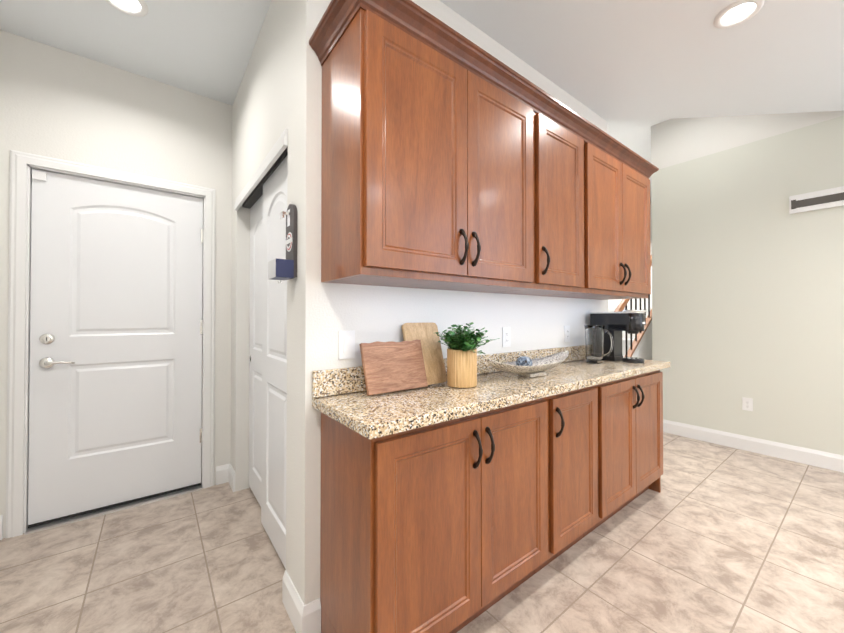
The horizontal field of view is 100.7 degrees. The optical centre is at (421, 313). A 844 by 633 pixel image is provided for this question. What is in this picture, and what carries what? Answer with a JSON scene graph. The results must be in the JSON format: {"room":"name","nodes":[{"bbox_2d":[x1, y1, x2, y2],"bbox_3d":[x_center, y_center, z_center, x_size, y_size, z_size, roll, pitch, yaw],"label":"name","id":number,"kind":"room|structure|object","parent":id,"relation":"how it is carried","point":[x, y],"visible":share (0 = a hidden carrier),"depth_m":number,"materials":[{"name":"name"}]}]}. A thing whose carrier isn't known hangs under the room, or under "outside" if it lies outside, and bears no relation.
{"room":"kitchen","nodes":[
{"label":"kitchen","id":0,"kind":"room"},
{"bbox_2d":[0,30,231,537],"bbox_3d":[-1.607,-0.161,2.566,2.250,2.820,0.120,0,-1,-37],"label":"wall","id":1,"kind":"structure","parent":0,"point":[56,103],"depth_m":2.23,"materials":[{"name":"white paint"}]},
{"bbox_2d":[6,150,215,537],"bbox_3d":[-1.942,0.166,2.293,0.998,2.160,0.137,0,-1,-37],"label":"door frame","id":2,"kind":"structure","parent":1,"relation":"attached to","point":[23,165],"depth_m":1.99,"materials":[{"name":"white wood"}]},
{"bbox_2d":[24,169,203,534],"bbox_3d":[-1.927,0.205,2.284,0.862,2.082,0.152,0,-1,-37],"label":"entry door","id":3,"kind":"structure","parent":1,"relation":"in","point":[115,383],"depth_m":2.23,"materials":[{"name":"white wood"}]},
{"bbox_2d":[230,0,296,585],"bbox_3d":[-0.919,-0.166,2.072,0.140,2.820,1.500,0,-1,-37],"label":"wall","id":4,"kind":"structure","parent":0,"point":[264,111],"depth_m":1.95,"materials":[{"name":"white paint"}]},
{"bbox_2d":[234,128,287,210],"bbox_3d":[-0.954,-0.769,1.997,0.018,0.073,1.181,0,-1,-37],"label":"door frame","id":5,"kind":"structure","parent":4,"relation":"attached to","point":[281,144],"depth_m":1.80,"materials":[{"name":"white wood"}]},
{"bbox_2d":[242,146,287,568],"bbox_3d":[-0.885,0.217,2.040,0.090,2.014,1.177,0,-1,-37],"label":"sliding door","id":6,"kind":"structure","parent":4,"relation":"in","point":[265,202],"depth_m":1.94,"materials":[{"name":"white wood"}]},
{"bbox_2d":[268,201,296,282],"bbox_3d":[-0.571,-0.297,1.433,0.085,0.348,0.114,0,-1,-37],"label":"bottle opener","id":7,"kind":"object","parent":4,"relation":"attached to","point":[282,269],"visible":1,"depth_m":1.41,"materials":[{"name":"grey metal"}]},
{"bbox_2d":[0,432,843,632],"bbox_3d":[1.919,1.301,2.760,8.500,0.100,7.400,0,-1,-37],"label":"floor","id":8,"kind":"structure","parent":0,"point":[712,538],"depth_m":1.71,"materials":[{"name":"tile"}]},
{"bbox_2d":[320,395,555,632],"bbox_3d":[0.095,0.801,1.477,0.918,0.874,0.418,0,-1,-37],"label":"base cabinet","id":9,"kind":"object","parent":8,"relation":"on","point":[454,525],"depth_m":1.24,"materials":[{"name":"brown wood"}]},
{"bbox_2d":[312,345,670,439],"bbox_3d":[0.651,0.297,1.888,2.365,0.141,0.454,0,-1,-37],"label":"countertop","id":10,"kind":"structure","parent":9,"relation":"on","point":[339,395],"depth_m":1.40,"materials":[{"name":"beige stone"}]},
{"bbox_2d":[359,339,427,395],"bbox_3d":[-0.113,0.219,1.476,0.300,0.208,0.077,0,-1,-37],"label":"cutting board","id":11,"kind":"object","parent":10,"relation":"on","point":[390,366],"visible":0.98,"depth_m":1.46,"materials":[{"name":"brown wood"}]},
{"bbox_2d":[402,322,446,384],"bbox_3d":[0.013,0.183,1.617,0.200,0.282,0.099,0,-1,-37],"label":"cutting board","id":12,"kind":"object","parent":10,"relation":"on","point":[429,338],"visible":0.73,"depth_m":1.62,"materials":[{"name":"beige wood"}]},
{"bbox_2d":[436,322,499,387],"bbox_3d":[0.201,0.182,1.588,0.299,0.286,0.269,0,-1,-37],"label":"potted plant","id":13,"kind":"object","parent":10,"relation":"on","point":[462,352],"visible":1,"depth_m":1.53,"materials":[{"name":"green plant"}]},
{"bbox_2d":[487,350,568,377],"bbox_3d":[0.582,0.270,1.852,0.700,0.114,0.174,0,-1,-37],"label":"bowl","id":14,"kind":"object","parent":10,"relation":"on","point":[523,366],"visible":1,"depth_m":1.80,"materials":[{"name":"white ceramic"}]},
{"bbox_2d":[584,325,612,363],"bbox_3d":[1.183,0.206,2.358,0.124,0.252,0.163,0,-1,-37],"label":"glass pitcher","id":15,"kind":"object","parent":10,"relation":"on","point":[594,339],"visible":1,"depth_m":2.33,"materials":[{"name":"clear glass"}]},
{"bbox_2d":[590,310,646,362],"bbox_3d":[1.396,0.155,2.476,0.162,0.356,0.343,0,-1,-37],"label":"coffee maker","id":16,"kind":"object","parent":10,"relation":"on","point":[616,324],"visible":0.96,"depth_m":2.44,"materials":[{"name":"black plastic"}]},
{"bbox_2d":[556,383,603,557],"bbox_3d":[0.643,0.805,1.898,0.464,0.874,0.418,0,-1,-37],"label":"base cabinet","id":17,"kind":"object","parent":8,"relation":"on","point":[580,412],"depth_m":1.76,"materials":[{"name":"brown wood"}]},
{"bbox_2d":[608,243,651,359],"bbox_3d":[2.692,-0.454,4.819,3.711,3.451,1.100,0,-1,-37],"label":"staircase","id":18,"kind":"structure","parent":8,"relation":"on","point":[639,345],"depth_m":4.13,"materials":[{"name":"white"}]},
{"bbox_2d":[604,370,662,521],"bbox_3d":[1.192,0.810,2.318,0.918,0.874,0.418,0,-1,-37],"label":"base cabinet","id":19,"kind":"object","parent":8,"relation":"on","point":[633,406],"depth_m":2.12,"materials":[{"name":"brown wood"}]},
{"bbox_2d":[0,0,843,121],"bbox_3d":[0.731,-1.828,1.880,5.505,0.500,7.400,0,-1,-37],"label":"ceiling","id":20,"kind":"structure","parent":0,"point":[617,60],"depth_m":2.06,"materials":[{"name":"white paint"}]},
{"bbox_2d":[105,0,148,16],"bbox_3d":[-1.498,-1.573,1.756,0.196,0.012,0.196,0,-1,-37],"label":"recessed light","id":21,"kind":"object","parent":20,"relation":"in","point":[137,8],"visible":1,"depth_m":1.79,"materials":[{"name":"white plastic"}]},
{"bbox_2d":[714,0,763,28],"bbox_3d":[1.657,-1.573,1.832,0.196,0.012,0.196,0,-1,-37],"label":"recessed light","id":22,"kind":"object","parent":20,"relation":"in","point":[735,13],"visible":1,"depth_m":1.83,"materials":[{"name":"white plastic"}]},
{"bbox_2d":[317,0,540,293],"bbox_3d":[0.074,-0.564,1.519,0.918,0.885,0.348,0,-1,-37],"label":"upper cabinet","id":23,"kind":"object","parent":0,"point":[452,159],"depth_m":1.29,"materials":[{"name":"brown wood"}]},
{"bbox_2d":[295,0,607,604],"bbox_3d":[0.498,-0.165,2.138,2.470,2.820,0.120,0,-1,-37],"label":"wall","id":24,"kind":"structure","parent":0,"point":[325,313],"depth_m":1.42,"materials":[{"name":"white paint"}]},
{"bbox_2d":[339,330,354,358],"bbox_3d":[-0.307,0.128,1.435,0.070,0.115,0.010,0,-1,-37],"label":"light switch","id":25,"kind":"object","parent":24,"relation":"attached to","point":[346,344],"visible":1,"depth_m":1.43,"materials":[{"name":"white plastic"}]},
{"bbox_2d":[502,327,510,346],"bbox_3d":[0.497,0.138,2.053,0.070,0.115,0.009,0,-1,-37],"label":"outlet","id":26,"kind":"object","parent":24,"relation":"attached to","point":[506,336],"visible":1,"depth_m":2.05,"materials":[{"name":"white plastic"}]},
{"bbox_2d":[501,100,588,295],"bbox_3d":[0.622,-0.560,1.939,0.464,0.885,0.348,0,-1,-37],"label":"upper cabinet","id":27,"kind":"object","parent":24,"relation":"attached to","point":[564,144],"depth_m":1.83,"materials":[{"name":"brown wood"}]},
{"bbox_2d":[564,326,569,341],"bbox_3d":[1.019,0.142,2.453,0.070,0.115,0.009,0,-1,-37],"label":"outlet","id":28,"kind":"object","parent":24,"relation":"attached to","point":[566,333],"visible":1,"depth_m":2.45,"materials":[{"name":"white plastic"}]},
{"bbox_2d":[548,132,652,299],"bbox_3d":[1.170,-0.556,2.360,0.918,0.885,0.348,0,-1,-37],"label":"upper cabinet","id":29,"kind":"object","parent":24,"relation":"attached to","point":[619,187],"depth_m":2.19,"materials":[{"name":"brown wood"}]},
{"bbox_2d":[607,119,668,202],"bbox_3d":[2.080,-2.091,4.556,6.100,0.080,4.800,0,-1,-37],"label":"wall","id":30,"kind":"structure","parent":0,"point":[634,136],"depth_m":4.01,"materials":[{"name":"white paint"}]},
{"bbox_2d":[650,203,651,242],"bbox_3d":[4.992,-0.382,5.524,0.120,3.320,2.820,0,-1,-37],"label":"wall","id":31,"kind":"structure","parent":0,"point":[650,226],"depth_m":6.44,"materials":[{"name":"white paint"}]},
{"bbox_2d":[651,111,843,455],"bbox_3d":[3.773,-0.414,2.290,0.120,3.320,3.970,0,-1,-37],"label":"wall","id":32,"kind":"structure","parent":0,"point":[747,285],"depth_m":3.19,"materials":[{"name":"white paint"}]},
{"bbox_2d":[742,397,752,410],"bbox_3d":[2.982,0.830,3.202,0.009,0.115,0.070,0,-1,-37],"label":"outlet","id":33,"kind":"object","parent":32,"relation":"attached to","point":[747,404],"visible":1,"depth_m":3.20,"materials":[{"name":"white plastic"}]},
{"bbox_2d":[663,419,843,472],"bbox_3d":[3.716,1.181,2.256,0.036,0.130,3.959,0,-1,-37],"label":"baseboard","id":34,"kind":"structure","parent":32,"relation":"attached to","point":[826,460],"depth_m":3.13,"materials":[{"name":"white wood"}]},
{"bbox_2d":[789,186,843,213],"bbox_3d":[3.577,-0.932,2.428,0.030,0.150,1.420,0,-1,-37],"label":"air vent","id":35,"kind":"object","parent":32,"relation":"attached to","point":[820,199],"depth_m":2.86,"materials":[{"name":"white plastic"}]}
]}

